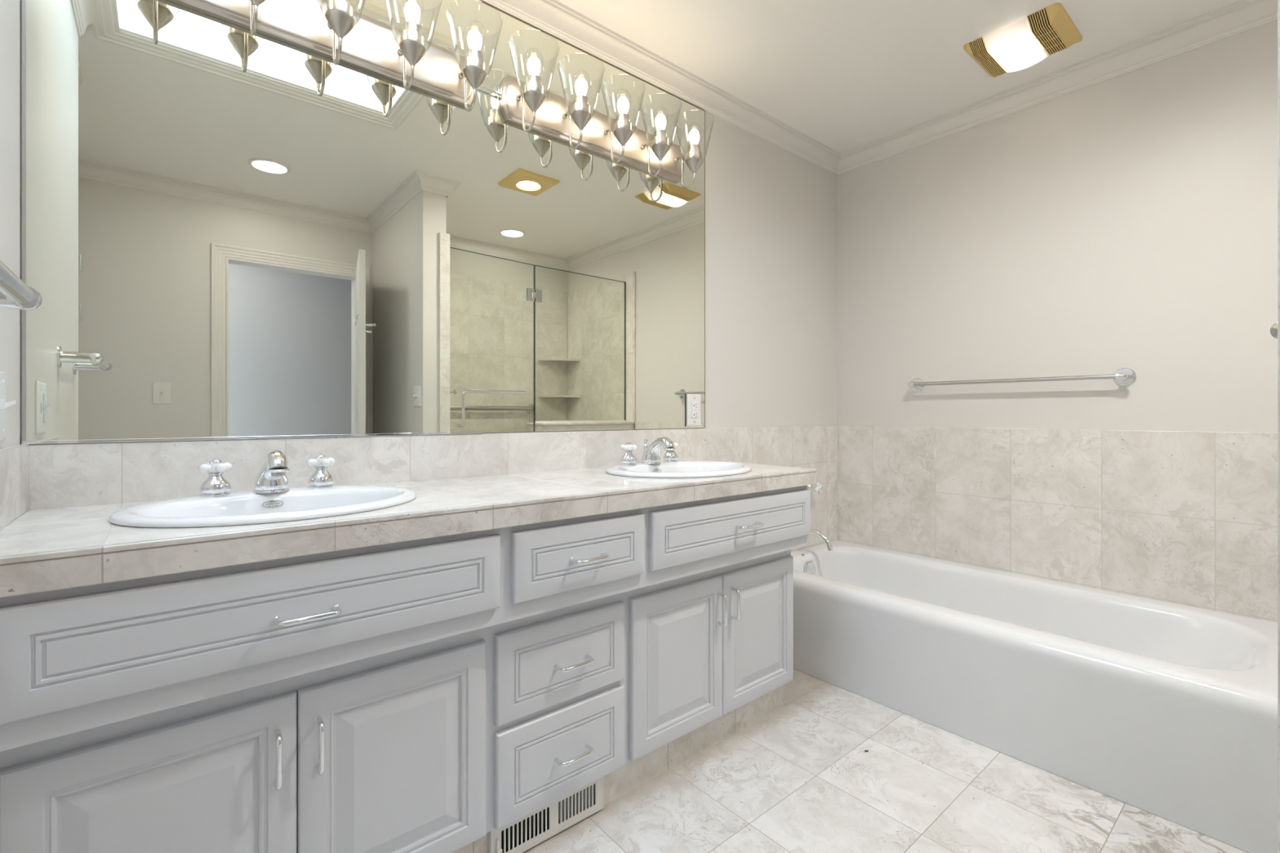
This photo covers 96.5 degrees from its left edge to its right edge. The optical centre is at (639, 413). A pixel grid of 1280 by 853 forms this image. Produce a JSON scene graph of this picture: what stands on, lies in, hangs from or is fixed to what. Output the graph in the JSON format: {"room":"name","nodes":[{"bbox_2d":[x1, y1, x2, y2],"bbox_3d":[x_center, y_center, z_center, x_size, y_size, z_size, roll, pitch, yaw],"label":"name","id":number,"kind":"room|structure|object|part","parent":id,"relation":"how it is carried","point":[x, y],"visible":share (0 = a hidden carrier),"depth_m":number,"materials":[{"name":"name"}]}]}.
{"room":"bathroom","nodes":[
{"label":"bathroom","id":0,"kind":"room"},
{"bbox_2d":[0,0,20,448],"bbox_3d":[-0.963,-0.151,0.701,0.143,2.433,1.049,0,0,-40],"label":"wall","id":1,"kind":"structure","parent":0,"point":[10,10],"depth_m":1.07,"materials":[{"name":"white paint"}]},
{"bbox_2d":[0,371,16,440],"bbox_3d":[-1.088,-0.013,0.978,0.021,0.120,0.118,0,0,-40],"label":"switch plate","id":2,"kind":"object","parent":1,"relation":"attached to","point":[4,405],"visible":1,"depth_m":0.99,"materials":[{"name":"white plastic"}]},
{"bbox_3d":[-1.093,-0.013,0.973,0.006,0.120,0.118,0,0,-40],"label":"plate","id":3,"kind":"part","parent":2,"relation":"part of","materials":[{"name":"white plastic"}]},
{"bbox_2d":[0,260,42,310],"bbox_3d":[-0.741,-0.156,0.619,0.092,0.060,0.410,0,0,-40],"label":"towel bar","id":4,"kind":"object","parent":1,"relation":"attached to","point":[15,293],"visible":1,"depth_m":0.71,"materials":[{"name":"silver metal"}]},
{"bbox_3d":[-0.853,-0.156,0.753,0.092,0.060,0.060,0,0,-40],"label":"post","id":5,"kind":"part","parent":4,"relation":"part of","materials":[{"name":"silver metal"}]},
{"bbox_2d":[20,0,837,551],"bbox_3d":[-0.137,-0.181,2.150,3.270,2.493,0.128,0,0,-40],"label":"wall","id":6,"kind":"structure","parent":0,"point":[771,211],"depth_m":2.49,"materials":[{"name":"white paint"}]},
{"bbox_2d":[21,0,705,444],"bbox_3d":[-0.482,-0.609,1.780,1.975,1.342,0.010,0,0,-40],"label":"wall mirror","id":7,"kind":"object","parent":6,"relation":"attached to","point":[228,232],"visible":0.97,"depth_m":1.49,"materials":[{"name":"silver mirror"}]},
{"bbox_2d":[154,0,502,111],"bbox_3d":[-0.751,-1.000,1.421,0.850,0.249,0.203,0,0,-40],"label":"vanity light","id":8,"kind":"object","parent":7,"relation":"attached to","point":[333,29],"visible":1,"depth_m":1.51,"materials":[{"name":"silver metal"}]},
{"bbox_3d":[-0.901,-0.945,1.329,0.017,0.140,0.107,0,0,-40],"label":"lamp arm","id":9,"kind":"part","parent":8,"relation":"part of","materials":[{"name":"silver metal"}]},
{"bbox_2d":[249,0,265,6],"bbox_3d":[-0.869,-0.974,1.291,0.067,0.104,0.067,0,0,-40],"label":"socket","id":10,"kind":"object","parent":8,"relation":"attached to","point":[255,2],"depth_m":1.29,"materials":[{"name":"silver metal"}]},
{"bbox_3d":[-0.768,-0.945,1.441,0.017,0.140,0.107,0,0,-40],"label":"lamp arm","id":11,"kind":"part","parent":8,"relation":"part of","materials":[{"name":"silver metal"}]},
{"bbox_2d":[324,0,355,39],"bbox_3d":[-0.736,-0.974,1.403,0.067,0.104,0.067,0,0,-40],"label":"socket","id":12,"kind":"object","parent":8,"relation":"attached to","point":[339,14],"depth_m":1.38,"materials":[{"name":"silver metal"}]},
{"bbox_3d":[-0.736,-1.050,1.403,0.156,0.148,0.156,0,0,-40],"label":"lamp shade","id":13,"kind":"part","parent":8,"relation":"part of","materials":[{"name":"clear glass"}]},
{"bbox_3d":[-0.635,-0.945,1.552,0.017,0.140,0.107,0,0,-40],"label":"lamp arm","id":14,"kind":"part","parent":8,"relation":"part of","materials":[{"name":"silver metal"}]},
{"bbox_2d":[398,21,426,66],"bbox_3d":[-0.603,-0.974,1.514,0.067,0.104,0.067,0,0,-40],"label":"socket","id":15,"kind":"object","parent":8,"relation":"attached to","point":[411,44],"depth_m":1.49,"materials":[{"name":"silver metal"}]},
{"bbox_3d":[-0.603,-1.050,1.514,0.156,0.148,0.156,0,0,-40],"label":"lamp shade","id":16,"kind":"part","parent":8,"relation":"part of","materials":[{"name":"clear glass"}]},
{"bbox_3d":[-0.501,-0.945,1.663,0.017,0.140,0.107,0,0,-40],"label":"lamp arm","id":17,"kind":"part","parent":8,"relation":"part of","materials":[{"name":"silver metal"}]},
{"bbox_3d":[-0.470,-1.050,1.625,0.156,0.148,0.156,0,0,-40],"label":"lamp shade","id":18,"kind":"part","parent":8,"relation":"part of","materials":[{"name":"clear glass"}]},
{"bbox_2d":[462,48,487,89],"bbox_3d":[-0.470,-0.974,1.625,0.067,0.104,0.067,0,0,-40],"label":"socket","id":19,"kind":"object","parent":8,"relation":"attached to","point":[474,69],"depth_m":1.61,"materials":[{"name":"silver metal"}]},
{"bbox_2d":[478,43,714,188],"bbox_3d":[-0.095,-1.000,1.970,0.907,0.249,0.203,0,0,-40],"label":"vanity light","id":20,"kind":"object","parent":7,"relation":"attached to","point":[526,104],"visible":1,"depth_m":1.96,"materials":[{"name":"silver metal"}]},
{"bbox_3d":[-0.470,-1.006,1.774,0.081,0.010,0.009,0,0,-40],"label":"connecting rod","id":21,"kind":"part","parent":20,"relation":"part of","materials":[{"name":"silver metal"}]},
{"bbox_3d":[-0.356,-0.945,1.785,0.017,0.140,0.107,0,0,-40],"label":"lamp arm","id":22,"kind":"part","parent":20,"relation":"part of","materials":[{"name":"silver metal"}]},
{"bbox_2d":[522,74,545,111],"bbox_3d":[-0.324,-0.974,1.747,0.067,0.104,0.067,0,0,-40],"label":"socket","id":23,"kind":"object","parent":20,"relation":"attached to","point":[533,95],"depth_m":1.73,"materials":[{"name":"silver metal"}]},
{"bbox_3d":[-0.324,-1.050,1.747,0.156,0.148,0.156,0,0,-40],"label":"lamp shade","id":24,"kind":"part","parent":20,"relation":"part of","materials":[{"name":"clear glass"}]},
{"bbox_3d":[-0.223,-0.945,1.897,0.017,0.140,0.107,0,0,-40],"label":"lamp arm","id":25,"kind":"part","parent":20,"relation":"part of","materials":[{"name":"silver metal"}]},
{"bbox_2d":[570,94,591,129],"bbox_3d":[-0.191,-0.974,1.859,0.067,0.104,0.067,0,0,-40],"label":"socket","id":26,"kind":"object","parent":20,"relation":"attached to","point":[580,114],"depth_m":1.84,"materials":[{"name":"silver metal"}]},
{"bbox_3d":[-0.191,-1.050,1.859,0.156,0.148,0.156,0,0,-40],"label":"lamp shade","id":27,"kind":"part","parent":20,"relation":"part of","materials":[{"name":"clear glass"}]},
{"bbox_3d":[-0.131,-1.004,2.057,0.800,0.143,0.024,0,0,-40],"label":"plate","id":28,"kind":"part","parent":20,"relation":"part of","materials":[{"name":"silver metal"}]},
{"bbox_3d":[-0.090,-0.945,2.008,0.017,0.140,0.107,0,0,-40],"label":"lamp arm","id":29,"kind":"part","parent":20,"relation":"part of","materials":[{"name":"silver metal"}]},
{"bbox_2d":[613,112,632,146],"bbox_3d":[-0.058,-0.974,1.970,0.067,0.104,0.067,0,0,-40],"label":"socket","id":30,"kind":"object","parent":20,"relation":"attached to","point":[623,131],"depth_m":1.95,"materials":[{"name":"silver metal"}]},
{"bbox_3d":[-0.058,-1.050,1.970,0.156,0.148,0.156,0,0,-40],"label":"lamp shade","id":31,"kind":"part","parent":20,"relation":"part of","materials":[{"name":"clear glass"}]},
{"bbox_3d":[0.043,-0.945,2.119,0.017,0.140,0.107,0,0,-40],"label":"lamp arm","id":32,"kind":"part","parent":20,"relation":"part of","materials":[{"name":"silver metal"}]},
{"bbox_2d":[651,128,669,160],"bbox_3d":[0.075,-0.974,2.082,0.067,0.104,0.067,0,0,-40],"label":"socket","id":33,"kind":"object","parent":20,"relation":"attached to","point":[660,147],"depth_m":2.06,"materials":[{"name":"silver metal"}]},
{"bbox_3d":[0.075,-1.050,2.082,0.156,0.148,0.156,0,0,-40],"label":"lamp shade","id":34,"kind":"part","parent":20,"relation":"part of","materials":[{"name":"clear glass"}]},
{"bbox_3d":[0.176,-0.945,2.231,0.017,0.140,0.107,0,0,-40],"label":"lamp arm","id":35,"kind":"part","parent":20,"relation":"part of","materials":[{"name":"silver metal"}]},
{"bbox_2d":[685,143,702,173],"bbox_3d":[0.208,-0.974,2.193,0.067,0.104,0.067,0,0,-40],"label":"socket","id":36,"kind":"object","parent":20,"relation":"attached to","point":[694,160],"depth_m":2.17,"materials":[{"name":"silver metal"}]},
{"bbox_3d":[0.208,-1.050,2.193,0.156,0.148,0.156,0,0,-40],"label":"lamp shade","id":37,"kind":"part","parent":20,"relation":"part of","materials":[{"name":"clear glass"}]},
{"bbox_2d":[684,393,700,426],"bbox_3d":[0.221,-0.015,2.362,0.088,0.135,0.009,0,0,-40],"label":"outlet","id":38,"kind":"object","parent":7,"relation":"attached to","point":[692,402],"visible":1,"depth_m":2.35,"materials":[{"name":"white plastic"}]},
{"bbox_2d":[691,401,697,417],"bbox_3d":[0.227,-0.015,2.364,0.034,0.067,0.003,0,0,-40],"label":"receptacle","id":39,"kind":"object","parent":38,"relation":"attached to","point":[694,404],"depth_m":2.36,"materials":[{"name":"white plastic"}]},
{"bbox_2d":[480,0,840,174],"bbox_3d":[-0.075,-1.327,2.094,3.007,0.083,0.052,0,0,-40],"label":"crown molding","id":40,"kind":"structure","parent":6,"relation":"attached to","point":[553,17],"depth_m":2.22,"materials":[{"name":"white paint"}]},
{"bbox_2d":[807,482,822,493],"bbox_3d":[0.872,0.370,2.856,0.061,0.061,0.084,0,0,-40],"label":"tub valve","id":41,"kind":"object","parent":6,"relation":"attached to","point":[818,487],"visible":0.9,"depth_m":2.83,"materials":[{"name":"silver metal"}]},
{"bbox_3d":[0.888,0.370,2.837,0.061,0.061,0.021,0,0,-40],"label":"cross handle","id":42,"kind":"part","parent":41,"relation":"part of","materials":[{"name":"white ceramic"}]},
{"bbox_2d":[810,528,832,551],"bbox_3d":[0.832,0.593,2.745,0.060,0.100,0.204,0,0,-40],"label":"tub spout","id":43,"kind":"object","parent":6,"relation":"attached to","point":[814,531],"visible":0.48,"depth_m":2.69,"materials":[{"name":"silver metal"}]},
{"bbox_2d":[522,668,1248,852],"bbox_3d":[1.006,1.105,0.457,3.750,0.080,4.250,0,0,-40],"label":"floor","id":44,"kind":"structure","parent":0,"point":[801,778],"depth_m":1.56,"materials":[{"name":"stone"}]},
{"bbox_2d":[0,485,810,852],"bbox_3d":[-0.302,0.657,1.554,1.959,0.816,0.550,0,0,-40],"label":"vanity cabinet","id":45,"kind":"object","parent":44,"relation":"on","point":[435,695],"visible":0.98,"depth_m":1.15,"materials":[{"name":"white paint"}]},
{"bbox_3d":[-0.780,0.738,0.941,0.372,0.442,0.020,0,0,-40],"label":"door","id":46,"kind":"part","parent":45,"relation":"part of","materials":[{"name":"white paint"}]},
{"bbox_3d":[-0.593,0.344,1.010,0.747,0.158,0.020,0,0,-40],"label":"drawer","id":47,"kind":"part","parent":45,"relation":"part of","materials":[{"name":"white paint"}]},
{"bbox_3d":[-0.645,0.619,1.019,0.012,0.104,0.035,0,0,-40],"label":"handle","id":48,"kind":"part","parent":45,"relation":"part of","materials":[{"name":"silver metal"}]},
{"bbox_3d":[-0.574,0.352,0.991,0.104,0.012,0.035,0,0,-40],"label":"handle","id":49,"kind":"part","parent":45,"relation":"part of","materials":[{"name":"silver metal"}]},
{"bbox_3d":[-0.594,0.619,1.062,0.012,0.104,0.035,0,0,-40],"label":"handle","id":50,"kind":"part","parent":45,"relation":"part of","materials":[{"name":"silver metal"}]},
{"bbox_3d":[-0.494,0.738,1.181,0.370,0.442,0.020,0,0,-40],"label":"door","id":51,"kind":"part","parent":45,"relation":"part of","materials":[{"name":"white paint"}]},
{"bbox_2d":[0,444,816,598],"bbox_3d":[-0.309,0.154,1.574,1.980,0.187,0.532,0,0,-40],"label":"countertop","id":52,"kind":"structure","parent":45,"relation":"on","point":[55,548],"depth_m":1.05,"materials":[{"name":"stone"}]},
{"bbox_2d":[108,484,416,528],"bbox_3d":[-0.755,0.272,1.206,0.538,0.186,0.442,0,0,-40],"label":"sink","id":53,"kind":"object","parent":52,"relation":"in","point":[239,508],"visible":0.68,"depth_m":1.19,"materials":[{"name":"white ceramic"}]},
{"bbox_2d":[198,450,335,497],"bbox_3d":[-0.826,0.131,1.292,0.271,0.098,0.161,0,0,-40],"label":"faucet","id":54,"kind":"object","parent":52,"relation":"on","point":[272,477],"visible":1,"depth_m":1.27,"materials":[{"name":"silver metal"}]},
{"bbox_3d":[-0.933,0.119,1.257,0.052,0.021,0.052,0,0,-19],"label":"cross handle","id":55,"kind":"part","parent":54,"relation":"part of","materials":[{"name":"white ceramic"}]},
{"bbox_3d":[-0.826,0.131,1.290,0.072,0.098,0.158,0,0,-40],"label":"spout","id":56,"kind":"part","parent":54,"relation":"part of","materials":[{"name":"silver metal"}]},
{"bbox_3d":[-0.778,0.119,1.396,0.052,0.021,0.052,0,0,-9],"label":"cross handle","id":57,"kind":"part","parent":54,"relation":"part of","materials":[{"name":"white ceramic"}]},
{"bbox_2d":[620,436,678,465],"bbox_3d":[0.067,0.131,2.040,0.271,0.098,0.161,0,0,-40],"label":"faucet","id":58,"kind":"object","parent":52,"relation":"on","point":[651,455],"visible":1,"depth_m":2.03,"materials":[{"name":"silver metal"}]},
{"bbox_3d":[-0.040,0.119,2.005,0.052,0.021,0.052,0,0,-19],"label":"cross handle","id":59,"kind":"part","parent":58,"relation":"part of","materials":[{"name":"white ceramic"}]},
{"bbox_3d":[0.021,0.135,2.094,0.017,0.083,0.017,0,0,-40],"label":"lift rod","id":60,"kind":"part","parent":58,"relation":"part of","materials":[{"name":"silver metal"}]},
{"bbox_3d":[0.067,0.131,2.038,0.072,0.098,0.158,0,0,-40],"label":"spout","id":61,"kind":"part","parent":58,"relation":"part of","materials":[{"name":"silver metal"}]},
{"bbox_3d":[0.115,0.119,2.144,0.052,0.021,0.052,0,0,-9],"label":"cross handle","id":62,"kind":"part","parent":58,"relation":"part of","materials":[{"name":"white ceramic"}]},
{"bbox_2d":[605,460,751,478],"bbox_3d":[0.136,0.272,1.953,0.538,0.186,0.442,0,0,-40],"label":"sink","id":63,"kind":"object","parent":52,"relation":"in","point":[681,468],"visible":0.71,"depth_m":1.98,"materials":[{"name":"white ceramic"}]},
{"bbox_2d":[488,776,604,852],"bbox_3d":[-0.224,1.012,1.433,0.324,0.094,0.023,0,0,-40],"label":"floor register","id":64,"kind":"object","parent":45,"relation":"attached to","point":[519,836],"visible":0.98,"depth_m":1.43,"materials":[{"name":"white metal"}]},
{"bbox_3d":[-0.332,1.014,1.336,0.019,0.042,0.013,0,0,-40],"label":"lever","id":65,"kind":"part","parent":64,"relation":"part of","materials":[{"name":"white metal"}]},
{"bbox_3d":[-0.188,0.850,1.437,0.375,0.218,0.020,0,0,-40],"label":"drawer","id":66,"kind":"part","parent":45,"relation":"part of","materials":[{"name":"white paint"}]},
{"bbox_3d":[-0.188,0.617,1.437,0.375,0.210,0.020,0,0,-40],"label":"drawer","id":67,"kind":"part","parent":45,"relation":"part of","materials":[{"name":"white paint"}]},
{"bbox_3d":[-0.160,0.854,1.425,0.104,0.012,0.035,0,0,-40],"label":"handle","id":68,"kind":"part","parent":45,"relation":"part of","materials":[{"name":"silver metal"}]},
{"bbox_3d":[-0.160,0.625,1.425,0.104,0.012,0.035,0,0,-40],"label":"handle","id":69,"kind":"part","parent":45,"relation":"part of","materials":[{"name":"silver metal"}]},
{"bbox_3d":[-0.136,0.344,1.392,0.381,0.158,0.020,0,0,-40],"label":"drawer","id":70,"kind":"part","parent":45,"relation":"part of","materials":[{"name":"white paint"}]},
{"bbox_3d":[-0.116,0.349,1.374,0.104,0.012,0.035,0,0,-40],"label":"handle","id":71,"kind":"part","parent":45,"relation":"part of","materials":[{"name":"silver metal"}]},
{"bbox_3d":[0.117,0.735,1.693,0.368,0.445,0.020,0,0,-40],"label":"door","id":72,"kind":"part","parent":45,"relation":"part of","materials":[{"name":"white paint"}]},
{"bbox_3d":[0.256,0.610,1.774,0.012,0.104,0.035,0,0,-40],"label":"handle","id":73,"kind":"part","parent":45,"relation":"part of","materials":[{"name":"silver metal"}]},
{"bbox_3d":[0.312,0.344,1.767,0.735,0.158,0.020,0,0,-40],"label":"drawer","id":74,"kind":"part","parent":45,"relation":"part of","materials":[{"name":"white paint"}]},
{"bbox_3d":[0.303,0.604,1.813,0.012,0.104,0.035,0,0,-40],"label":"handle","id":75,"kind":"part","parent":45,"relation":"part of","materials":[{"name":"silver metal"}]},
{"bbox_3d":[0.342,0.345,1.757,0.104,0.012,0.035,0,0,-40],"label":"handle","id":76,"kind":"part","parent":45,"relation":"part of","materials":[{"name":"silver metal"}]},
{"bbox_3d":[0.404,0.735,1.933,0.374,0.445,0.020,0,0,-40],"label":"door","id":77,"kind":"part","parent":45,"relation":"part of","materials":[{"name":"white paint"}]},
{"bbox_2d":[791,540,1277,852],"bbox_3d":[1.310,0.870,2.165,0.773,0.389,1.703,0,0,-40],"label":"bathtub","id":78,"kind":"object","parent":44,"relation":"on","point":[1167,710],"visible":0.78,"depth_m":1.80,"materials":[{"name":"white ceramic"}]},
{"bbox_3d":[0.811,0.743,2.716,0.088,0.076,0.024,0,0,-40],"label":"overflow plate","id":79,"kind":"part","parent":78,"relation":"part of","materials":[{"name":"silver metal"}]},
{"bbox_2d":[556,0,1239,153],"bbox_3d":[0.586,-1.398,0.960,3.750,0.060,2.940,0,0,-40],"label":"ceiling","id":80,"kind":"structure","parent":0,"point":[846,75],"depth_m":2.12,"materials":[{"name":"white paint"}]},
{"bbox_2d":[963,2,1082,77],"bbox_3d":[1.409,-1.344,2.106,0.300,0.048,0.302,0,0,-40],"label":"exhaust fan","id":81,"kind":"object","parent":80,"relation":"attached to","point":[1012,48],"visible":1,"depth_m":2.06,"materials":[{"name":"gold metal"}]},
{"bbox_2d":[969,36,1007,76],"bbox_3d":[1.343,-1.351,2.184,0.300,0.035,0.041,0,0,-40],"label":"grille","id":82,"kind":"object","parent":81,"relation":"attached to","point":[980,49],"depth_m":2.14,"materials":[{"name":"gold metal"}]},
{"bbox_2d":[1026,7,1067,55],"bbox_3d":[1.463,-1.351,2.041,0.300,0.035,0.060,0,0,-40],"label":"grille","id":83,"kind":"object","parent":81,"relation":"attached to","point":[1046,27],"depth_m":2.00,"materials":[{"name":"gold metal"}]},
{"bbox_2d":[836,19,1277,622],"bbox_3d":[1.996,-0.181,2.043,0.136,2.493,2.790,0,0,-40],"label":"wall","id":84,"kind":"structure","parent":0,"point":[1129,220],"depth_m":2.26,"materials":[{"name":"white paint"}]},
{"bbox_2d":[907,368,1136,391],"bbox_3d":[1.557,-0.139,2.434,0.068,0.067,0.842,0,0,-40],"label":"towel bar","id":85,"kind":"object","parent":84,"relation":"attached to","point":[1122,376],"visible":1,"depth_m":2.31,"materials":[{"name":"silver metal"}]},
{"bbox_3d":[1.308,-0.139,2.732,0.068,0.067,0.067,0,0,-40],"label":"post","id":86,"kind":"part","parent":85,"relation":"part of","materials":[{"name":"silver metal"}]},
{"bbox_3d":[1.541,-0.139,2.421,0.017,0.017,0.775,0,0,-40],"label":"rail","id":87,"kind":"part","parent":85,"relation":"part of","materials":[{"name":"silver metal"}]},
{"bbox_3d":[1.806,-0.139,2.137,0.068,0.067,0.067,0,0,-40],"label":"post","id":88,"kind":"part","parent":85,"relation":"part of","materials":[{"name":"silver metal"}]},
{"bbox_2d":[837,0,1277,174],"bbox_3d":[1.898,-1.327,2.039,0.052,0.083,2.670,0,0,-40],"label":"crown molding","id":89,"kind":"structure","parent":84,"relation":"attached to","point":[1242,15],"depth_m":2.24,"materials":[{"name":"white paint"}]},
{"bbox_2d":[1277,0,1279,852],"bbox_3d":[1.246,-0.151,0.425,0.156,2.433,1.032,0,0,-40],"label":"wall partition","id":90,"kind":"structure","parent":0,"point":[1278,1],"depth_m":0.83,"materials":[{"name":"white paint"}]},
{"bbox_2d":[1270,321,1277,338],"bbox_3d":[0.995,-0.130,0.879,0.031,0.031,0.044,0,0,36],"label":"robe hook","id":91,"kind":"object","parent":90,"relation":"attached to","point":[1273,330],"visible":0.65,"depth_m":0.89,"materials":[{"name":"grey metal"}]}
]}

